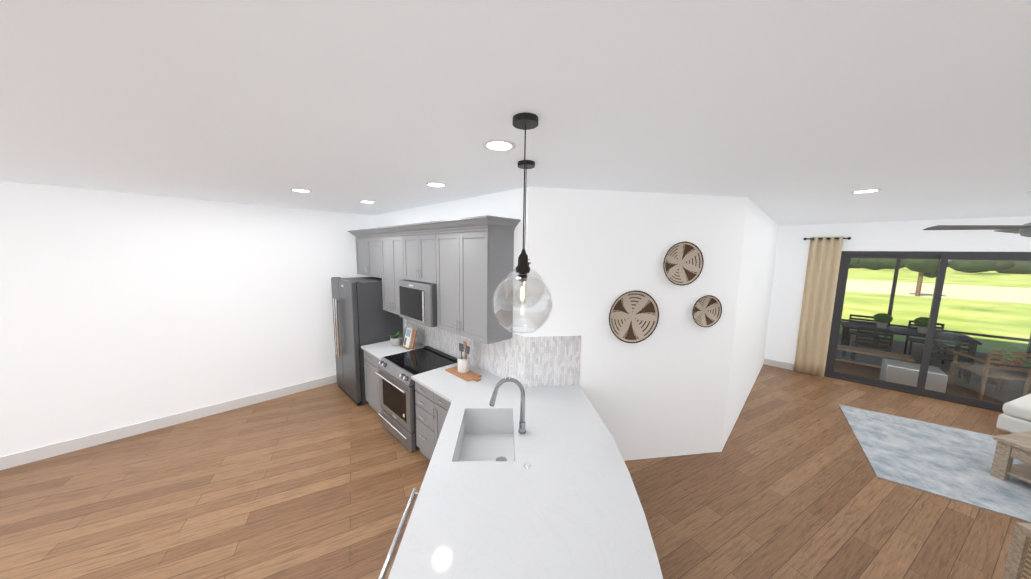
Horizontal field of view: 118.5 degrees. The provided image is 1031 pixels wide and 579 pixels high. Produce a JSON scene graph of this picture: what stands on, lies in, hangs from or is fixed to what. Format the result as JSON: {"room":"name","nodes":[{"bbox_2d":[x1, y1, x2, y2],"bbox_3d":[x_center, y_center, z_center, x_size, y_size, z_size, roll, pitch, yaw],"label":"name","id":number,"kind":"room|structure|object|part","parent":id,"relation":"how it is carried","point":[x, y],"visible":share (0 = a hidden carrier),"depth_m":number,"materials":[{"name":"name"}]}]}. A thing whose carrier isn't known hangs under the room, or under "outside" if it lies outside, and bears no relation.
{"room":"kitchen","nodes":[
{"label":"kitchen","id":0,"kind":"room"},
{"bbox_2d":[0,181,371,456],"bbox_3d":[-4.859,0.351,3.429,0.120,2.900,6.620,7,9,44],"label":"wall","id":1,"kind":"structure","parent":0,"point":[120,309],"depth_m":3.74,"materials":[{"name":"white paint"}]},
{"bbox_2d":[0,375,336,469],"bbox_3d":[-4.880,1.735,3.498,0.016,0.135,6.480,7,9,44],"label":"baseboard","id":2,"kind":"structure","parent":1,"relation":"attached to","point":[33,455],"depth_m":3.80,"materials":[{"name":"white wood"}]},
{"bbox_2d":[361,339,423,358],"bbox_3d":[-1.739,0.834,4.419,0.683,0.030,0.689,7,9,44],"label":"countertop","id":3,"kind":"structure","parent":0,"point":[384,349],"depth_m":4.30,"materials":[{"name":"white stone"}]},
{"bbox_2d":[389,331,403,345],"bbox_3d":[-1.740,0.711,4.488,0.202,0.195,0.230,7,9,44],"label":"plant pot","id":4,"kind":"object","parent":3,"relation":"on","point":[396,340],"visible":0.98,"depth_m":4.43,"materials":[{"name":"white ceramic"}]},
{"bbox_2d":[400,327,416,349],"bbox_3d":[-1.519,0.689,4.351,0.258,0.278,0.136,7,9,44],"label":"cookbook stand","id":5,"kind":"object","parent":3,"relation":"on","point":[409,338],"visible":0.98,"depth_m":4.32,"materials":[{"name":"brown wood"}]},
{"bbox_2d":[420,407,447,418],"bbox_3d":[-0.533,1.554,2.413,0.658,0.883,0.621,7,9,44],"label":"handle","id":6,"kind":"object","parent":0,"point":[441,408],"depth_m":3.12,"materials":[{"name":"grey metal"}]},
{"bbox_2d":[416,407,475,462],"bbox_3d":[-0.500,1.101,2.350,0.594,0.030,0.580,7,9,44],"label":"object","id":7,"kind":"structure","parent":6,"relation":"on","point":[442,431],"depth_m":2.72,"materials":[{"name":"white stone"}]},
{"bbox_2d":[372,187,528,371],"bbox_3d":[-1.202,0.288,4.409,3.766,2.900,0.120,7,9,44],"label":"wall","id":8,"kind":"structure","parent":0,"point":[507,204],"depth_m":3.35,"materials":[{"name":"white paint"}]},
{"bbox_2d":[352,229,367,274],"bbox_3d":[-2.389,-0.610,5.140,0.565,0.732,0.347,7,9,44],"label":"upper cabinet","id":9,"kind":"object","parent":8,"relation":"attached to","point":[362,236],"depth_m":5.02,"materials":[{"name":"grey paint"}]},
{"bbox_2d":[368,227,379,277],"bbox_3d":[-2.067,-0.568,4.831,0.566,0.732,0.347,7,9,44],"label":"upper cabinet","id":10,"kind":"object","parent":8,"relation":"attached to","point":[373,233],"depth_m":4.68,"materials":[{"name":"grey paint"}]},
{"bbox_2d":[380,227,395,313],"bbox_3d":[-1.739,-0.289,4.540,0.477,1.207,0.347,7,9,44],"label":"upper cabinet","id":11,"kind":"object","parent":8,"relation":"attached to","point":[389,300],"depth_m":4.41,"materials":[{"name":"grey paint"}]},
{"bbox_2d":[392,225,403,314],"bbox_3d":[-1.481,-0.255,4.292,0.477,1.207,0.347,7,9,44],"label":"upper cabinet","id":12,"kind":"object","parent":8,"relation":"attached to","point":[397,232],"depth_m":4.16,"materials":[{"name":"grey paint"}]},
{"bbox_2d":[404,223,419,281],"bbox_3d":[-1.185,-0.470,3.981,0.456,0.696,0.347,7,9,44],"label":"upper cabinet","id":13,"kind":"object","parent":8,"relation":"attached to","point":[411,231],"depth_m":3.85,"materials":[{"name":"grey paint"}]},
{"bbox_2d":[420,221,435,283],"bbox_3d":[-0.942,-0.439,3.747,0.456,0.696,0.347,7,9,44],"label":"upper cabinet","id":14,"kind":"object","parent":8,"relation":"attached to","point":[427,230],"depth_m":3.58,"materials":[{"name":"grey paint"}]},
{"bbox_2d":[398,280,436,326],"bbox_3d":[-1.124,0.144,3.882,0.791,0.490,0.476,7,9,44],"label":"microwave","id":15,"kind":"object","parent":14,"relation":"attached to","point":[417,301],"visible":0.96,"depth_m":3.66,"materials":[{"name":"grey metal"}]},
{"bbox_2d":[436,219,463,338],"bbox_3d":[-0.623,-0.143,3.467,0.564,1.207,0.347,7,9,44],"label":"upper cabinet","id":16,"kind":"object","parent":8,"relation":"attached to","point":[449,233],"depth_m":3.30,"materials":[{"name":"grey paint"}]},
{"bbox_2d":[464,215,515,346],"bbox_3d":[-0.323,-0.104,3.179,0.505,1.207,0.347,7,9,44],"label":"upper cabinet","id":17,"kind":"object","parent":8,"relation":"attached to","point":[488,240],"depth_m":2.99,"materials":[{"name":"grey paint"}]},
{"bbox_2d":[490,349,494,361],"bbox_3d":[-0.260,0.741,3.436,0.072,0.116,0.007,7,9,44],"label":"outlet","id":18,"kind":"object","parent":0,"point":[492,351],"depth_m":3.43,"materials":[{"name":"white plastic"}]},
{"bbox_2d":[411,351,592,426],"bbox_3d":[-0.146,1.012,3.134,1.782,0.030,1.248,7,9,44],"label":"countertop","id":19,"kind":"structure","parent":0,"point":[470,399],"depth_m":3.10,"materials":[{"name":"white stone"}]},
{"bbox_2d":[445,366,481,381],"bbox_3d":[-0.568,0.945,3.439,0.500,0.016,0.200,7,9,44],"label":"serving board","id":20,"kind":"object","parent":19,"relation":"on","point":[470,375],"visible":0.77,"depth_m":3.40,"materials":[{"name":"brown wood"}]},
{"bbox_2d":[457,341,469,372],"bbox_3d":[-0.572,0.760,3.451,0.221,0.346,0.137,7,9,44],"label":"utensil crock","id":21,"kind":"object","parent":20,"relation":"on","point":[463,362],"visible":0.98,"depth_m":3.43,"materials":[{"name":"white ceramic"}]},
{"bbox_2d":[489,377,530,468],"bbox_3d":[0.013,0.892,2.196,0.490,0.435,0.310,7,9,44],"label":"faucet","id":22,"kind":"object","parent":19,"relation":"on","point":[522,426],"visible":1,"depth_m":2.30,"materials":[{"name":"silver metal"}]},
{"bbox_2d":[0,364,1029,578],"bbox_3d":[0.743,2.086,2.267,10.090,0.100,12.740,7,9,44],"label":"floor","id":23,"kind":"structure","parent":0,"point":[321,482],"depth_m":2.82,"materials":[{"name":"brown wood"}]},
{"bbox_2d":[331,277,402,405],"bbox_3d":[-2.409,0.738,4.934,0.942,1.843,0.808,7,9,44],"label":"fridge","id":24,"kind":"object","parent":23,"relation":"on","point":[361,317],"visible":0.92,"depth_m":4.54,"materials":[{"name":"grey metal"}]},
{"bbox_3d":[-2.757,0.473,4.729,0.543,1.120,0.073,7,9,44],"label":"handle","id":25,"kind":"part","parent":24,"relation":"part of","materials":[{"name":"silver metal"}]},
{"bbox_2d":[378,488,418,578],"bbox_3d":[-0.275,1.650,1.665,0.716,0.878,0.638,1,7,-2],"label":"dishwasher","id":26,"kind":"object","parent":23,"relation":"on","point":[389,556],"visible":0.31,"depth_m":1.58,"materials":[{"name":"grey"}]},
{"bbox_2d":[375,346,457,452],"bbox_3d":[-1.246,1.336,3.916,0.808,0.936,0.751,7,9,44],"label":"range","id":27,"kind":"object","parent":23,"relation":"on","point":[397,386],"visible":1,"depth_m":3.69,"materials":[{"name":"grey metal"}]},
{"bbox_3d":[-1.464,1.314,3.686,0.800,0.537,0.121,7,9,44],"label":"door","id":28,"kind":"part","parent":27,"relation":"part of","materials":[{"name":"silver metal"}]},
{"bbox_3d":[-1.466,1.708,3.738,0.800,0.220,0.108,7,9,44],"label":"drawer","id":29,"kind":"part","parent":27,"relation":"part of","materials":[{"name":"silver metal"}]},
{"bbox_2d":[839,404,1030,522],"bbox_3d":[5.609,1.992,3.185,2.972,0.010,2.107,6,8,36],"label":"rug","id":30,"kind":"object","parent":23,"relation":"on","point":[952,463],"visible":0.83,"depth_m":3.48,"materials":[{"name":"grey fabric"}]},
{"bbox_2d":[990,431,1030,483],"bbox_3d":[5.521,1.831,2.667,0.760,0.430,1.340,0,7,-11],"label":"coffee table","id":31,"kind":"object","parent":30,"relation":"on","point":[1010,448],"visible":1,"depth_m":3.17,"materials":[{"name":"brown wood"}]},
{"bbox_2d":[996,394,1030,433],"bbox_3d":[7.109,1.530,3.309,1.045,0.923,1.830,-2,7,-20],"label":"sofa","id":32,"kind":"object","parent":30,"relation":"on","point":[1015,417],"visible":0.96,"depth_m":3.92,"materials":[{"name":"fabric"}]},
{"bbox_2d":[1002,522,1030,578],"bbox_3d":[3.444,1.826,1.571,0.710,0.640,0.710,2,7,6],"label":"cane chair","id":33,"kind":"object","parent":23,"relation":"on","point":[1018,564],"visible":1,"depth_m":1.90,"materials":[{"name":"brown wood"}]},
{"bbox_2d":[0,0,1030,225],"bbox_3d":[0.787,-0.893,1.909,10.090,0.100,12.740,7,9,44],"label":"ceiling","id":34,"kind":"structure","parent":0,"point":[792,112],"depth_m":1.26,"materials":[{"name":"white paint"}]},
{"bbox_2d":[290,188,311,192],"bbox_3d":[-2.265,-1.045,3.238,0.200,0.006,0.200,7,9,44],"label":"recessed light","id":35,"kind":"object","parent":34,"relation":"in","point":[299,190],"visible":0.94,"depth_m":3.23,"materials":[{"name":"white plastic"}]},
{"bbox_2d":[359,200,375,202],"bbox_3d":[-1.896,-1.122,3.929,0.200,0.006,0.200,7,9,44],"label":"recessed light","id":36,"kind":"object","parent":34,"relation":"in","point":[363,201],"visible":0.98,"depth_m":3.89,"materials":[{"name":"white plastic"}]},
{"bbox_2d":[425,182,446,186],"bbox_3d":[-0.741,-0.976,2.860,0.200,0.006,0.200,7,9,44],"label":"recessed light","id":37,"kind":"object","parent":34,"relation":"in","point":[436,184],"visible":1,"depth_m":2.84,"materials":[{"name":"white plastic"}]},
{"bbox_2d":[482,139,515,151],"bbox_3d":[-0.095,-0.838,1.788,0.200,0.006,0.200,7,9,44],"label":"recessed light","id":38,"kind":"object","parent":34,"relation":"in","point":[499,144],"visible":1,"depth_m":1.77,"materials":[{"name":"white plastic"}]},
{"bbox_2d":[492,112,552,333],"bbox_3d":[0.039,-0.295,1.479,0.300,1.003,0.300,7,9,44],"label":"pendant light","id":39,"kind":"object","parent":34,"relation":"hanging from","point":[525,121],"visible":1,"depth_m":1.47,"materials":[{"name":"clear glass"}]},
{"bbox_3d":[0.034,0.053,1.520,0.300,0.301,0.300,7,9,44],"label":"lamp shade","id":40,"kind":"part","parent":39,"relation":"part of","materials":[{"name":"clear glass"}]},
{"bbox_2d":[512,112,538,281],"bbox_3d":[0.041,-0.417,1.464,0.120,0.756,0.120,7,9,44],"label":"pendant cord","id":41,"kind":"object","parent":39,"relation":"attached to","point":[525,121],"depth_m":1.45,"materials":[{"name":"black metal"}]},
{"bbox_2d":[503,160,544,307],"bbox_3d":[0.067,-0.378,2.174,0.300,1.003,0.300,7,9,44],"label":"pendant light","id":42,"kind":"object","parent":34,"relation":"hanging from","point":[529,164],"visible":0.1,"depth_m":2.15,"materials":[{"name":"clear glass"}]},
{"bbox_2d":[517,160,534,272],"bbox_3d":[0.069,-0.500,2.159,0.120,0.756,0.120,7,9,44],"label":"cord","id":43,"kind":"object","parent":42,"relation":"attached to","point":[529,164],"depth_m":2.12,"materials":[{"name":"black metal"}]},
{"bbox_2d":[850,189,881,192],"bbox_3d":[3.272,-0.916,2.862,0.200,0.006,0.200,7,9,44],"label":"recessed light","id":44,"kind":"object","parent":34,"relation":"in","point":[867,191],"visible":1,"depth_m":2.85,"materials":[{"name":"white plastic"}]},
{"bbox_2d":[923,222,1030,236],"bbox_3d":[5.021,-0.705,2.980,1.426,0.399,1.266,7,9,44],"label":"ceiling fan","id":45,"kind":"object","parent":34,"relation":"hanging from","point":[1024,230],"visible":1,"depth_m":2.96,"materials":[{"name":"silver metal"}]},
{"bbox_2d":[388,395,662,578],"bbox_3d":[0.260,1.208,1.552,2.029,0.030,2.325,7,9,44],"label":"countertop","id":46,"kind":"structure","parent":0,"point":[577,512],"depth_m":1.65,"materials":[{"name":"white stone"}]},
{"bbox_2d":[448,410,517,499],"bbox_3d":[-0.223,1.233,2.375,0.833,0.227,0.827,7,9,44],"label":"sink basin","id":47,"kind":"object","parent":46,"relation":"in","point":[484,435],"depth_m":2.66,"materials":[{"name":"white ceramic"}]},
{"bbox_2d":[525,187,778,460],"bbox_3d":[2.708,0.310,4.715,1.428,2.900,6.000,7,9,44],"label":"wall","id":48,"kind":"structure","parent":0,"point":[678,381],"depth_m":3.27,"materials":[{"name":"white paint"}]},
{"bbox_2d":[524,335,580,398],"bbox_3d":[0.388,0.737,3.138,0.353,0.530,0.462,7,9,44],"label":"backsplash","id":49,"kind":"structure","parent":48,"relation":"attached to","point":[551,363],"depth_m":3.13,"materials":[{"name":"white tile"}]},
{"bbox_2d":[509,355,514,367],"bbox_3d":[-0.039,0.760,3.222,0.072,0.116,0.007,7,9,44],"label":"outlet","id":50,"kind":"object","parent":49,"relation":"attached to","point":[511,357],"depth_m":3.22,"materials":[{"name":"white plastic"}]},
{"bbox_2d":[609,290,658,342],"bbox_3d":[1.216,0.281,3.174,0.554,0.554,0.063,0,7,-9],"label":"art","id":51,"kind":"object","parent":48,"relation":"attached to","point":[633,316],"visible":1,"depth_m":3.18,"materials":[{"name":"brown wicker"}]},
{"bbox_2d":[663,241,703,285],"bbox_3d":[1.729,-0.269,3.185,0.454,0.454,0.063,0,7,-9],"label":"art","id":52,"kind":"object","parent":48,"relation":"attached to","point":[683,262],"visible":1,"depth_m":3.19,"materials":[{"name":"brown wicker"}]},
{"bbox_2d":[692,295,721,326],"bbox_3d":[2.044,0.233,3.270,0.223,0.350,0.282,7,9,44],"label":"art","id":53,"kind":"object","parent":48,"relation":"attached to","point":[707,311],"visible":1,"depth_m":3.30,"materials":[{"name":"brown wicker"}]},
{"bbox_2d":[764,216,1030,363],"bbox_3d":[7.022,0.364,4.801,4.657,2.900,0.120,7,9,44],"label":"wall","id":54,"kind":"structure","parent":0,"point":[792,251],"depth_m":5.50,"materials":[{"name":"white paint"}]},
{"bbox_2d":[763,358,794,370],"bbox_3d":[5.579,1.562,6.239,0.822,0.135,0.016,7,9,44],"label":"baseboard","id":55,"kind":"structure","parent":54,"relation":"attached to","point":[770,362],"depth_m":6.34,"materials":[{"name":"white wood"}]},
{"bbox_2d":[793,236,850,376],"bbox_3d":[5.768,0.332,5.858,0.625,2.645,0.110,7,9,44],"label":"curtain","id":56,"kind":"object","parent":54,"relation":"attached to","point":[820,283],"visible":1,"depth_m":5.83,"materials":[{"name":"fabric"}]},
{"bbox_3d":[5.790,-0.947,5.708,0.625,0.052,0.100,7,9,44],"label":"rod","id":57,"kind":"part","parent":56,"relation":"part of","materials":[{"name":"black plastic"}]},
{"bbox_2d":[824,251,1030,412],"bbox_3d":[6.858,0.594,4.964,2.414,2.400,0.110,7,9,44],"label":"door frame","id":58,"kind":"structure","parent":54,"relation":"attached to","point":[919,389],"depth_m":5.05,"materials":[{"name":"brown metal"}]},
{"bbox_2d":[998,349,1030,368],"bbox_3d":[5.482,1.114,2.847,1.124,0.947,0.932,7,9,44],"label":"plant","id":59,"kind":"object","parent":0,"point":[1009,355],"visible":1,"depth_m":3.23,"materials":[{"name":"green plant"}]},
{"label":"outside","id":60,"kind":"structure","parent":0,"visible":0},
{"bbox_2d":[834,333,1030,403],"bbox_3d":[9.326,1.783,6.696,9.000,0.100,5.579,7,9,44],"label":"floor","id":61,"kind":"structure","parent":60,"point":[897,348],"depth_m":6.54,"materials":[{"name":"brown"}]},
{"bbox_2d":[836,344,914,367],"bbox_3d":[7.371,1.502,6.527,1.300,0.440,0.400,7,9,44],"label":"bench","id":62,"kind":"object","parent":61,"relation":"on","point":[874,352],"depth_m":6.38,"materials":[{"name":"wood"}]},
{"bbox_2d":[840,313,981,384],"bbox_3d":[8.864,1.129,7.063,1.900,1.097,2.100,7,9,44],"label":"dining set","id":63,"kind":"object","parent":61,"relation":"on","point":[912,331],"depth_m":6.77,"materials":[{"name":"black metal"}]},
{"bbox_2d":[880,358,947,392],"bbox_3d":[7.284,1.617,5.643,0.660,0.420,0.600,7,9,44],"label":"table","id":64,"kind":"object","parent":61,"relation":"on","point":[934,372],"depth_m":5.50,"materials":[{"name":"grey concrete"}]},
{"bbox_2d":[841,259,1030,358],"bbox_3d":[9.418,0.286,6.589,9.000,2.900,5.779,7,9,44],"label":"railing","id":65,"kind":"structure","parent":61,"relation":"on","point":[894,284],"depth_m":8.69,"materials":[{"name":"black metal"}]},
{"bbox_2d":[948,350,1030,398],"bbox_3d":[8.564,1.472,5.142,1.396,0.865,0.953,7,9,44],"label":"armchairs","id":66,"kind":"object","parent":61,"relation":"on","point":[1000,372],"depth_m":5.22,"materials":[{"name":"wood"}]},
{"bbox_2d":[839,267,1030,357],"bbox_3d":[99.139,-7.528,95.940,260.000,0.170,248.300,7,9,44],"label":"lawn","id":67,"kind":"structure","parent":60,"point":[947,307],"depth_m":14.96,"materials":[{"name":"green plant"}]},
{"bbox_2d":[845,279,1030,303],"bbox_3d":[38.887,0.616,19.892,40.000,0.009,18.000,7,9,44],"label":"path","id":68,"kind":"structure","parent":67,"relation":"on","point":[886,286],"depth_m":23.42,"materials":[{"name":"beige concrete"}]},
{"bbox_2d":[849,258,1030,295],"bbox_3d":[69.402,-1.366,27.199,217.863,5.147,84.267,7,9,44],"label":"tree","id":69,"kind":"object","parent":67,"relation":"on","point":[924,269],"depth_m":49.94,"materials":[{"name":"green plant"}]}
]}

